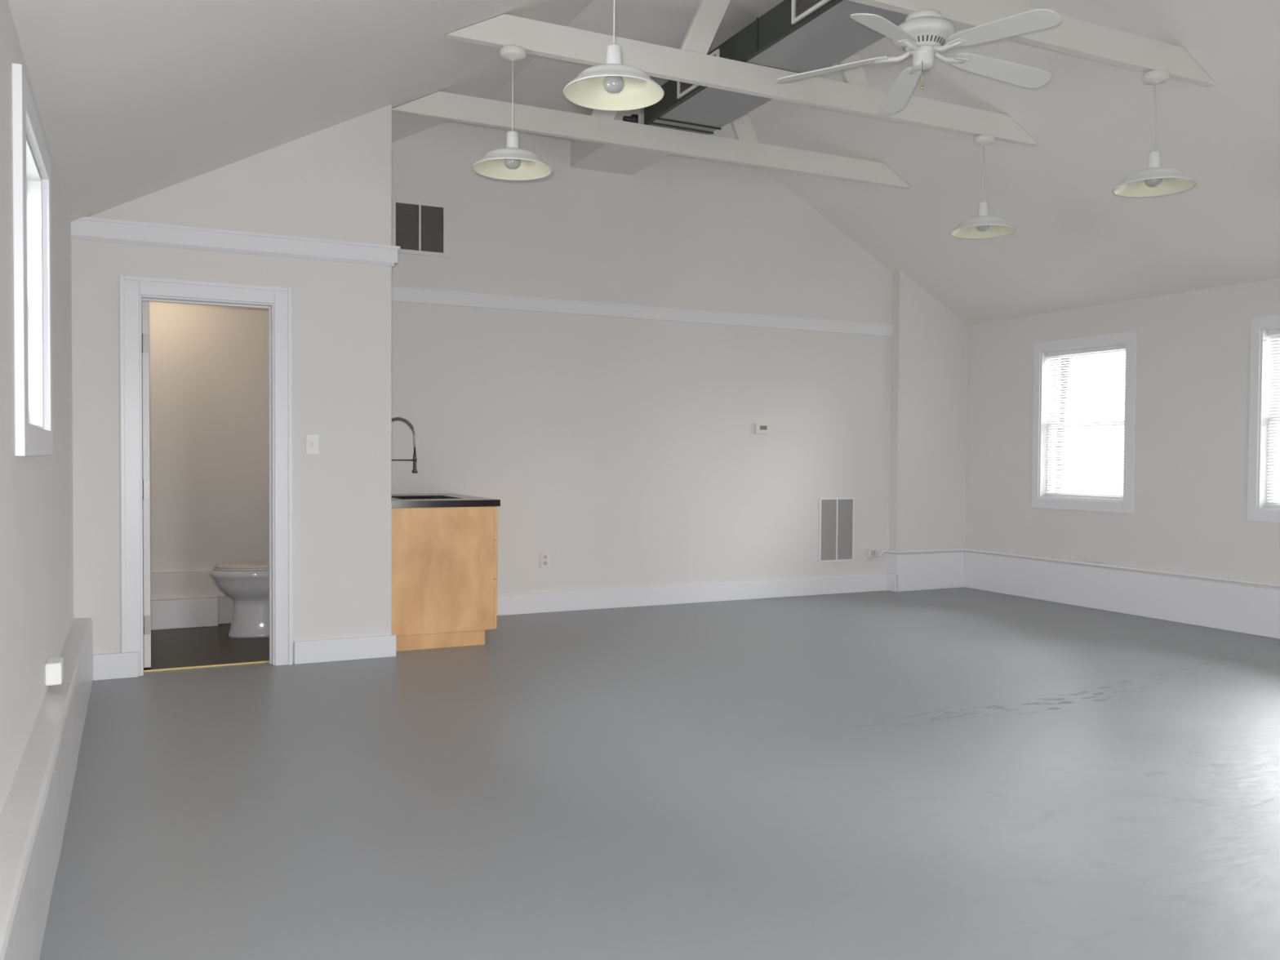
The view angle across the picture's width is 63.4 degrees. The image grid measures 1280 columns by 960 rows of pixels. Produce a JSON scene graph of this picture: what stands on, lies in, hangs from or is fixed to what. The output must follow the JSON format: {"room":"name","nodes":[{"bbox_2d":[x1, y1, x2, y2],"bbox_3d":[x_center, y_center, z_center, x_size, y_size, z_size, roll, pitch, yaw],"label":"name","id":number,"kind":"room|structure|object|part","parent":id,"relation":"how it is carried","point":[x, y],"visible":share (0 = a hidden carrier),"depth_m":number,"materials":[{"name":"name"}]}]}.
{"room":"empty studio room","nodes":[
{"label":"empty studio room","id":0,"kind":"room"},
{"bbox_2d":[0,0,73,814],"bbox_3d":[-1.341,-0.042,1.849,0.200,2.383,11.300,0,2,-26],"label":"wall","id":1,"kind":"structure","parent":0,"point":[37,506],"depth_m":3.10,"materials":[{"name":"paint"}]},
{"bbox_2d":[11,62,53,456],"bbox_3d":[-2.013,-0.608,3.241,0.234,1.062,1.058,0,2,-26],"label":"window","id":2,"kind":"structure","parent":1,"relation":"in","point":[32,194],"depth_m":3.46,"materials":[{"name":"white paint"}]},
{"bbox_3d":[-2.030,-0.170,3.254,0.210,0.012,0.841,0,2,-26],"label":"sill","id":3,"kind":"part","parent":2,"relation":"part of","materials":[{"name":"white paint"}]},
{"bbox_2d":[0,617,93,959],"bbox_3d":[-0.833,1.004,1.146,0.088,0.331,9.539,0,2,-26],"label":"baseboard","id":4,"kind":"structure","parent":1,"relation":"attached to","point":[33,815],"depth_m":2.74,"materials":[{"name":"paint"}]},
{"bbox_2d":[44,657,63,685],"bbox_3d":[-2.146,0.711,3.802,0.052,0.112,0.198,0,2,-26],"label":"outlet box","id":5,"kind":"object","parent":1,"relation":"attached to","point":[54,667],"visible":1,"depth_m":3.72,"materials":[{"name":"white plastic"}]},
{"bbox_2d":[141,300,268,573],"bbox_3d":[-3.011,-0.183,7.262,1.531,2.380,0.100,0,2,-26],"label":"wall","id":6,"kind":"structure","parent":0,"point":[209,364],"depth_m":7.20,"materials":[{"name":"paint"}]},
{"bbox_2d":[151,596,217,630],"bbox_3d":[-3.300,0.914,7.035,0.803,0.195,0.110,0,2,-26],"label":"trim","id":7,"kind":"structure","parent":6,"relation":"attached to","point":[168,614],"depth_m":7.07,"materials":[{"name":"white paint"}]},
{"bbox_2d":[150,570,233,623],"bbox_3d":[-2.983,0.822,7.215,1.531,0.375,0.060,0,2,-26],"label":"trim","id":8,"kind":"structure","parent":6,"relation":"attached to","point":[185,584],"depth_m":7.12,"materials":[{"name":"paint"}]},
{"bbox_2d":[71,104,391,675],"bbox_3d":[-2.232,-0.575,5.792,1.651,3.245,0.115,0,2,-26],"label":"wall","id":9,"kind":"structure","parent":0,"point":[334,182],"depth_m":5.90,"materials":[{"name":"paint"}]},
{"bbox_2d":[92,651,137,680],"bbox_3d":[-2.778,0.985,5.487,0.215,0.135,0.032,0,2,-26],"label":"baseboard","id":10,"kind":"structure","parent":9,"relation":"attached to","point":[107,666],"depth_m":5.47,"materials":[{"name":"white paint"}]},
{"bbox_2d":[141,301,151,667],"bbox_3d":[-2.865,0.021,5.927,0.105,2.000,0.672,0,2,-26],"label":"door","id":11,"kind":"structure","parent":9,"relation":"in","point":[145,304],"depth_m":5.65,"materials":[{"name":"white paint"}]},
{"bbox_2d":[119,275,293,675],"bbox_3d":[-2.382,-0.016,5.719,0.867,2.130,0.141,0,2,-26],"label":"trim","id":12,"kind":"structure","parent":9,"relation":"attached to","point":[133,290],"depth_m":5.67,"materials":[{"name":"white paint"}]},
{"bbox_2d":[143,660,269,671],"bbox_3d":[-2.422,1.043,5.813,0.707,0.007,0.016,0,2,-26],"label":"trim","id":13,"kind":"structure","parent":9,"relation":"attached to","point":[263,661],"depth_m":5.80,"materials":[{"name":"gold metal"}]},
{"bbox_2d":[71,216,399,266],"bbox_3d":[-2.199,-1.309,5.764,1.693,0.114,0.157,0,2,-26],"label":"trim","id":14,"kind":"structure","parent":9,"relation":"attached to","point":[87,228],"depth_m":5.67,"materials":[{"name":"white paint"}]},
{"bbox_2d":[306,434,319,454],"bbox_3d":[-1.867,-0.203,5.905,0.072,0.115,0.018,0,2,-26],"label":"light switch","id":15,"kind":"object","parent":9,"relation":"attached to","point":[312,440],"visible":1,"depth_m":5.91,"materials":[{"name":"white plastic"}]},
{"bbox_2d":[293,631,395,664],"bbox_3d":[-1.732,0.981,6.063,0.578,0.128,0.141,0,2,-26],"label":"baseboard","id":16,"kind":"structure","parent":9,"relation":"attached to","point":[384,646],"depth_m":6.00,"materials":[{"name":"white paint"}]},
{"bbox_2d":[8,0,1279,324],"bbox_3d":[2.011,-2.237,3.365,7.575,2.183,11.600,0,2,-26],"label":"ceiling","id":17,"kind":"structure","parent":0,"point":[135,99],"depth_m":6.04,"materials":[{"name":"paint"}]},
{"bbox_2d":[471,44,552,180],"bbox_3d":[-0.644,-1.875,5.242,0.404,0.608,0.404,0,2,-26],"label":"pendant lamp","id":18,"kind":"object","parent":17,"relation":"hanging from","point":[511,162],"visible":1,"depth_m":5.24,"materials":[{"name":"white metal"}]},
{"bbox_3d":[-0.646,-1.614,5.248,0.404,0.085,0.404,0,2,-26],"label":"lamp shade","id":19,"kind":"part","parent":18,"relation":"part of","materials":[{"name":"white metal"}]},
{"bbox_3d":[-0.646,-1.612,5.248,0.086,0.076,0.086,0,2,-26],"label":"bulb","id":20,"kind":"part","parent":18,"relation":"part of","materials":[{"name":"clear glass"}]},
{"bbox_3d":[-0.644,-1.939,5.240,0.006,0.370,0.006,0,2,-26],"label":"cord","id":21,"kind":"part","parent":18,"relation":"part of","materials":[{"name":"white plastic"}]},
{"bbox_2d":[563,0,664,111],"bbox_3d":[-0.103,-1.845,4.129,0.404,0.608,0.404,0,2,-26],"label":"pendant lamp","id":22,"kind":"object","parent":17,"relation":"hanging from","point":[611,86],"visible":1,"depth_m":4.19,"materials":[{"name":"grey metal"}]},
{"bbox_3d":[-0.105,-1.583,4.135,0.404,0.085,0.404,0,2,-26],"label":"lamp shade","id":23,"kind":"part","parent":22,"relation":"part of","materials":[{"name":"white metal"}]},
{"bbox_3d":[-0.103,-1.909,4.127,0.006,0.370,0.006,0,2,-26],"label":"cord","id":24,"kind":"part","parent":22,"relation":"part of","materials":[{"name":"white plastic"}]},
{"bbox_3d":[-0.105,-1.582,4.135,0.086,0.076,0.086,0,2,-26],"label":"bulb","id":25,"kind":"part","parent":22,"relation":"part of","materials":[{"name":"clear glass"}]},
{"bbox_2d":[391,91,912,189],"bbox_3d":[0.287,-2.463,7.052,3.965,0.492,0.055,0,2,-26],"label":"roof truss","id":26,"kind":"object","parent":17,"relation":"attached to","point":[601,126],"visible":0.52,"depth_m":6.92,"materials":[{"name":"paint"}]},
{"bbox_2d":[622,114,638,123],"bbox_3d":[-0.061,-2.397,6.871,0.105,0.052,0.048,0,2,-26],"label":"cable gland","id":27,"kind":"object","parent":26,"relation":"attached to","point":[633,117],"visible":1,"depth_m":6.86,"materials":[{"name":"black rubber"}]},
{"bbox_2d":[443,0,1039,146],"bbox_3d":[0.827,-2.433,5.943,3.965,0.492,0.055,0,2,-26],"label":"roof truss","id":28,"kind":"object","parent":17,"relation":"attached to","point":[691,64],"visible":0.78,"depth_m":5.73,"materials":[{"name":"paint"}]},
{"bbox_2d":[949,133,1016,238],"bbox_3d":[2.195,-1.890,6.623,0.404,0.608,0.404,0,2,-26],"label":"pendant lamp","id":29,"kind":"object","parent":28,"relation":"hanging from","point":[984,225],"visible":1,"depth_m":6.61,"materials":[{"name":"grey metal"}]},
{"bbox_3d":[2.194,-1.629,6.629,0.404,0.085,0.404,0,2,-26],"label":"lamp shade","id":30,"kind":"part","parent":29,"relation":"part of","materials":[{"name":"white metal"}]},
{"bbox_3d":[2.194,-1.627,6.629,0.086,0.076,0.086,0,2,-26],"label":"bulb","id":31,"kind":"part","parent":29,"relation":"part of","materials":[{"name":"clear glass"}]},
{"bbox_3d":[2.196,-1.954,6.621,0.006,0.370,0.006,0,2,-26],"label":"cord","id":32,"kind":"part","parent":29,"relation":"part of","materials":[{"name":"white plastic"}]},
{"bbox_2d":[848,0,1216,88],"bbox_3d":[1.368,-2.402,4.830,3.965,0.492,0.055,0,2,-26],"label":"roof truss","id":33,"kind":"object","parent":17,"relation":"attached to","point":[1071,36],"visible":0.94,"depth_m":5.22,"materials":[{"name":"paint"}]},
{"bbox_2d":[644,0,906,134],"bbox_3d":[1.156,-2.409,5.147,0.508,0.192,4.162,0,2,-26],"label":"air duct","id":34,"kind":"object","parent":33,"relation":"on","point":[797,36],"visible":0.59,"depth_m":5.70,"materials":[{"name":"metal"}]},
{"bbox_3d":[0.346,-2.442,6.243,0.012,0.134,0.502,0,2,-26],"label":"register frame","id":35,"kind":"part","parent":34,"relation":"part of","materials":[{"name":"paint"}]},
{"bbox_3d":[0.899,-2.411,5.108,0.012,0.134,0.516,0,2,-26],"label":"register frame","id":36,"kind":"part","parent":34,"relation":"part of","materials":[{"name":"paint"}]},
{"bbox_2d":[776,8,1061,115],"bbox_3d":[1.357,-1.977,4.805,1.302,0.358,1.306,0,2,-26],"label":"ceiling fan","id":37,"kind":"object","parent":33,"relation":"hanging from","point":[923,33],"visible":1,"depth_m":4.76,"materials":[{"name":"white metal"}]},
{"bbox_3d":[0.911,-1.962,4.952,0.525,0.078,0.137,1,1,19],"label":"blade","id":38,"kind":"part","parent":37,"relation":"part of","materials":[{"name":"white wood"}]},
{"bbox_3d":[1.062,-1.949,4.473,0.137,0.078,0.525,1,2,37],"label":"blade","id":39,"kind":"part","parent":37,"relation":"part of","materials":[{"name":"white wood"}]},
{"bbox_3d":[1.321,-1.966,5.244,0.137,0.078,0.525,0,1,1],"label":"blade","id":40,"kind":"part","parent":37,"relation":"part of","materials":[{"name":"white wood"}]},
{"bbox_3d":[1.299,-1.863,4.769,0.016,0.132,0.016,0,2,-26],"label":"pull chain","id":41,"kind":"part","parent":37,"relation":"part of","materials":[{"name":"gold metal"}]},
{"bbox_3d":[1.724,-1.956,4.945,0.525,0.078,0.137,0,1,-17],"label":"blade","id":42,"kind":"part","parent":37,"relation":"part of","materials":[{"name":"white wood"}]},
{"bbox_3d":[1.565,-1.946,4.468,0.137,0.078,0.525,-1,2,-35],"label":"blade","id":43,"kind":"part","parent":37,"relation":"part of","materials":[{"name":"white wood"}]},
{"bbox_2d":[1111,69,1196,197],"bbox_3d":[2.737,-1.860,5.510,0.404,0.608,0.404,0,2,-26],"label":"pendant lamp","id":44,"kind":"object","parent":33,"relation":"hanging from","point":[1154,180],"visible":1,"depth_m":5.50,"materials":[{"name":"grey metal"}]},
{"bbox_3d":[2.735,-1.597,5.516,0.086,0.076,0.086,0,2,-26],"label":"bulb","id":45,"kind":"part","parent":44,"relation":"part of","materials":[{"name":"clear glass"}]},
{"bbox_3d":[2.735,-1.599,5.516,0.404,0.085,0.404,0,2,-26],"label":"lamp shade","id":46,"kind":"part","parent":44,"relation":"part of","materials":[{"name":"white metal"}]},
{"bbox_3d":[2.737,-1.924,5.508,0.006,0.370,0.006,0,2,-26],"label":"cord","id":47,"kind":"part","parent":44,"relation":"part of","materials":[{"name":"white plastic"}]},
{"bbox_2d":[39,587,1279,959],"bbox_3d":[2.011,1.183,3.402,7.575,0.100,11.500,0,2,-26],"label":"floor","id":48,"kind":"structure","parent":0,"point":[954,773],"depth_m":3.69,"materials":[{"name":"paint"}]},
{"bbox_2d":[208,560,269,638],"bbox_3d":[-2.427,0.613,6.868,0.793,0.815,0.440,0,2,-26],"label":"toilet","id":49,"kind":"object","parent":48,"relation":"on","point":[246,583],"visible":0.38,"depth_m":6.71,"materials":[{"name":"white ceramic"}]},
{"bbox_3d":[-2.538,0.574,6.812,0.502,0.014,0.364,0,2,-26],"label":"seat","id":50,"kind":"part","parent":49,"relation":"part of","materials":[{"name":"white plastic"}]},
{"bbox_3d":[-2.535,0.553,6.814,0.494,0.022,0.356,0,2,-26],"label":"lid","id":51,"kind":"part","parent":49,"relation":"part of","materials":[{"name":"white plastic"}]},
{"bbox_2d":[391,506,497,651],"bbox_3d":[-1.456,0.590,6.894,0.690,0.872,1.106,0,2,-26],"label":"base cabinet","id":52,"kind":"object","parent":48,"relation":"on","point":[444,559],"visible":0.62,"depth_m":6.40,"materials":[{"name":"brown wood"}]},
{"bbox_2d":[391,493,500,507],"bbox_3d":[-1.444,0.133,6.884,0.710,0.040,1.116,0,2,-26],"label":"countertop","id":53,"kind":"structure","parent":52,"relation":"on","point":[442,500],"depth_m":6.47,"materials":[{"name":"black stone"}]},
{"bbox_2d":[391,417,417,472],"bbox_3d":[-1.578,-0.149,6.764,0.266,0.527,0.106,0,2,-26],"label":"spring faucet","id":54,"kind":"object","parent":53,"relation":"on","point":[414,460],"visible":0.52,"depth_m":6.82,"materials":[{"name":"silver metal"}]},
{"bbox_3d":[-1.579,-0.132,6.793,0.233,0.020,0.028,0,2,-26],"label":"holder arm","id":55,"kind":"part","parent":54,"relation":"part of","materials":[{"name":"silver metal"}]},
{"bbox_3d":[-1.020,0.268,6.761,0.020,0.208,0.500,0,2,-26],"label":"drawer","id":56,"kind":"part","parent":52,"relation":"part of","materials":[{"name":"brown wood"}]},
{"bbox_3d":[-1.022,0.497,6.766,0.020,0.240,0.500,0,2,-26],"label":"drawer","id":57,"kind":"part","parent":52,"relation":"part of","materials":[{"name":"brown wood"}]},
{"bbox_3d":[-1.024,0.778,6.773,0.020,0.312,0.500,0,2,-26],"label":"drawer","id":58,"kind":"part","parent":52,"relation":"part of","materials":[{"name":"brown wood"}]},
{"bbox_2d":[391,120,968,595],"bbox_3d":[0.459,-0.872,8.458,5.524,3.745,0.305,0,2,-26],"label":"wall","id":59,"kind":"structure","parent":0,"point":[628,452],"depth_m":8.28,"materials":[{"name":"paint"}]},
{"bbox_2d":[391,197,447,257],"bbox_3d":[-1.570,-1.797,7.385,0.399,0.380,0.014,0,2,-26],"label":"air vent","id":60,"kind":"object","parent":59,"relation":"in","point":[418,227],"visible":0.86,"depth_m":7.38,"materials":[{"name":"metal"}]},
{"bbox_3d":[-1.651,-1.796,7.348,0.164,0.324,0.011,0,2,-26],"label":"louvre panel","id":61,"kind":"part","parent":60,"relation":"part of","materials":[{"name":"grey metal"}]},
{"bbox_3d":[-1.491,-1.797,7.426,0.164,0.324,0.011,0,2,-26],"label":"louvre panel","id":62,"kind":"part","parent":60,"relation":"part of","materials":[{"name":"grey metal"}]},
{"bbox_2d":[540,552,549,568],"bbox_3d":[-0.720,0.608,7.868,0.072,0.115,0.008,0,2,-26],"label":"wall outlet","id":63,"kind":"object","parent":59,"relation":"attached to","point":[544,557],"visible":1,"depth_m":7.86,"materials":[{"name":"white plastic"}]},
{"bbox_2d":[570,107,669,175],"bbox_3d":[-0.065,-2.475,7.515,0.510,0.212,1.060,0,2,-26],"label":"duct boxing","id":64,"kind":"object","parent":59,"relation":"attached to","point":[587,155],"visible":0.36,"depth_m":7.66,"materials":[{"name":"paint"}]},
{"bbox_2d":[391,286,893,336],"bbox_3d":[0.131,-1.322,8.217,4.726,0.100,0.030,0,2,-26],"label":"trim","id":65,"kind":"structure","parent":59,"relation":"attached to","point":[407,295],"depth_m":8.10,"materials":[{"name":"white paint"}]},
{"bbox_2d":[497,551,964,615],"bbox_3d":[0.802,0.836,8.550,4.804,0.330,0.125,0,2,-26],"label":"baseboard","id":66,"kind":"structure","parent":59,"relation":"attached to","point":[542,602],"depth_m":8.70,"materials":[{"name":"white paint"}]},
{"bbox_2d":[754,422,767,434],"bbox_3d":[1.015,-0.430,8.673,0.116,0.088,0.028,0,2,-26],"label":"thermostat","id":67,"kind":"object","parent":59,"relation":"attached to","point":[760,428],"visible":1,"depth_m":8.66,"materials":[{"name":"white plastic"}]},
{"bbox_2d":[818,497,854,562],"bbox_3d":[1.718,0.433,9.046,0.370,0.559,0.014,0,2,-26],"label":"air vent","id":68,"kind":"object","parent":59,"relation":"in","point":[836,515],"visible":1,"depth_m":9.04,"materials":[{"name":"grey metal"}]},
{"bbox_3d":[1.638,0.433,9.009,0.162,0.527,0.011,0,2,-26],"label":"louvre panel","id":69,"kind":"part","parent":68,"relation":"part of","materials":[{"name":"grey metal"}]},
{"bbox_3d":[1.796,0.433,9.086,0.162,0.527,0.011,0,2,-26],"label":"louvre panel","id":70,"kind":"part","parent":68,"relation":"part of","materials":[{"name":"grey metal"}]},
{"bbox_2d":[866,548,875,557],"bbox_3d":[2.055,0.649,9.194,0.076,0.078,0.053,0,2,-26],"label":"outlet box","id":71,"kind":"object","parent":59,"relation":"attached to","point":[871,553],"visible":1,"depth_m":9.17,"materials":[{"name":"white plastic"}]},
{"bbox_3d":[2.066,0.650,9.172,0.052,0.054,0.003,0,2,-26],"label":"plate","id":72,"kind":"part","parent":71,"relation":"part of","materials":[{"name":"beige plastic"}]},
{"bbox_2d":[964,277,1279,589],"bbox_3d":[5.362,-0.089,4.929,0.200,2.413,10.977,0,2,-26],"label":"wall","id":73,"kind":"structure","parent":0,"point":[1189,516],"depth_m":7.76,"materials":[{"name":"paint"}]},
{"bbox_2d":[875,548,1279,587],"bbox_3d":[4.829,0.782,4.689,0.970,0.054,10.568,0,2,-26],"label":"conduit","id":74,"kind":"object","parent":73,"relation":"attached to","point":[946,549],"visible":1,"depth_m":8.23,"materials":[{"name":"white paint"}]},
{"bbox_2d":[1031,330,1137,513],"bbox_3d":[3.662,-0.453,8.416,0.224,1.400,1.000,0,2,-26],"label":"window","id":75,"kind":"structure","parent":73,"relation":"in","point":[1125,505],"depth_m":8.56,"materials":[{"name":"white paint"}]},
{"bbox_3d":[3.683,-0.165,8.448,0.004,0.544,0.737,0,2,-26],"label":"pane","id":76,"kind":"part","parent":75,"relation":"part of","materials":[{"name":"clear glass"}]},
{"bbox_3d":[3.717,-0.752,8.448,0.004,0.544,0.737,0,2,-26],"label":"pane","id":77,"kind":"part","parent":75,"relation":"part of","materials":[{"name":"clear glass"}]},
{"bbox_3d":[3.659,0.155,8.445,0.210,0.012,0.821,0,2,-26],"label":"sill","id":78,"kind":"part","parent":75,"relation":"part of","materials":[{"name":"white paint"}]},
{"bbox_2d":[1044,344,1125,498],"bbox_3d":[3.627,-0.463,8.412,0.040,1.205,0.809,0,2,-26],"label":"window blind","id":79,"kind":"object","parent":75,"relation":"attached to","point":[1050,455],"visible":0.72,"depth_m":8.41,"materials":[{"name":"white plastic"}]},
{"bbox_3d":[3.490,-0.458,8.662,0.003,1.154,0.002,0,2,-26],"label":"ladder cord","id":80,"kind":"part","parent":79,"relation":"part of","materials":[{"name":"white fabric"}]},
{"bbox_3d":[3.623,0.133,8.427,0.028,0.014,0.809,0,2,-26],"label":"rail","id":81,"kind":"part","parent":79,"relation":"part of","materials":[{"name":"white plastic"}]},
{"bbox_3d":[3.631,-1.047,8.398,0.040,0.035,0.809,0,2,-26],"label":"head rail","id":82,"kind":"part","parent":79,"relation":"part of","materials":[{"name":"white plastic"}]},
{"bbox_3d":[3.739,-0.444,8.151,0.003,1.154,0.002,0,2,-26],"label":"ladder cord","id":83,"kind":"part","parent":79,"relation":"part of","materials":[{"name":"white fabric"}]},
{"bbox_3d":[3.683,-0.165,8.448,0.030,0.628,0.821,0,2,-26],"label":"sash","id":84,"kind":"part","parent":75,"relation":"part of","materials":[{"name":"white plastic"}]},
{"bbox_3d":[3.717,-0.752,8.448,0.030,0.628,0.821,0,2,-26],"label":"sash","id":85,"kind":"part","parent":75,"relation":"part of","materials":[{"name":"white plastic"}]},
{"bbox_2d":[964,551,1279,639],"bbox_3d":[5.323,0.956,4.769,0.020,0.330,10.672,0,2,-26],"label":"baseboard","id":86,"kind":"structure","parent":73,"relation":"attached to","point":[1239,608],"depth_m":7.92,"materials":[{"name":"white paint"}]},
{"bbox_2d":[1247,315,1279,523],"bbox_3d":[4.495,-0.401,6.703,0.224,1.390,1.000,0,2,-26],"label":"window","id":87,"kind":"structure","parent":73,"relation":"in","point":[1259,405],"depth_m":7.06,"materials":[{"name":"white paint"}]},
{"bbox_3d":[4.492,0.202,6.732,0.210,0.012,0.821,0,2,-26],"label":"sill","id":88,"kind":"part","parent":87,"relation":"part of","materials":[{"name":"white paint"}]},
{"bbox_2d":[1265,328,1279,506],"bbox_3d":[4.460,-0.411,6.700,0.040,1.195,0.809,0,2,-26],"label":"window blind","id":89,"kind":"object","parent":87,"relation":"attached to","point":[1270,332],"visible":1,"depth_m":7.02,"materials":[{"name":"white plastic"}]},
{"bbox_3d":[4.456,0.179,6.714,0.028,0.014,0.809,0,2,-26],"label":"rail","id":90,"kind":"part","parent":89,"relation":"part of","materials":[{"name":"white plastic"}]},
{"bbox_3d":[4.464,-0.991,6.686,0.040,0.035,0.809,0,2,-26],"label":"head rail","id":91,"kind":"part","parent":89,"relation":"part of","materials":[{"name":"white plastic"}]},
{"bbox_3d":[4.517,-0.115,6.736,0.030,0.623,0.821,0,2,-26],"label":"sash","id":92,"kind":"part","parent":87,"relation":"part of","materials":[{"name":"white plastic"}]},
{"bbox_3d":[4.550,-0.698,6.736,0.030,0.623,0.821,0,2,-26],"label":"sash","id":93,"kind":"part","parent":87,"relation":"part of","materials":[{"name":"white plastic"}]}
]}

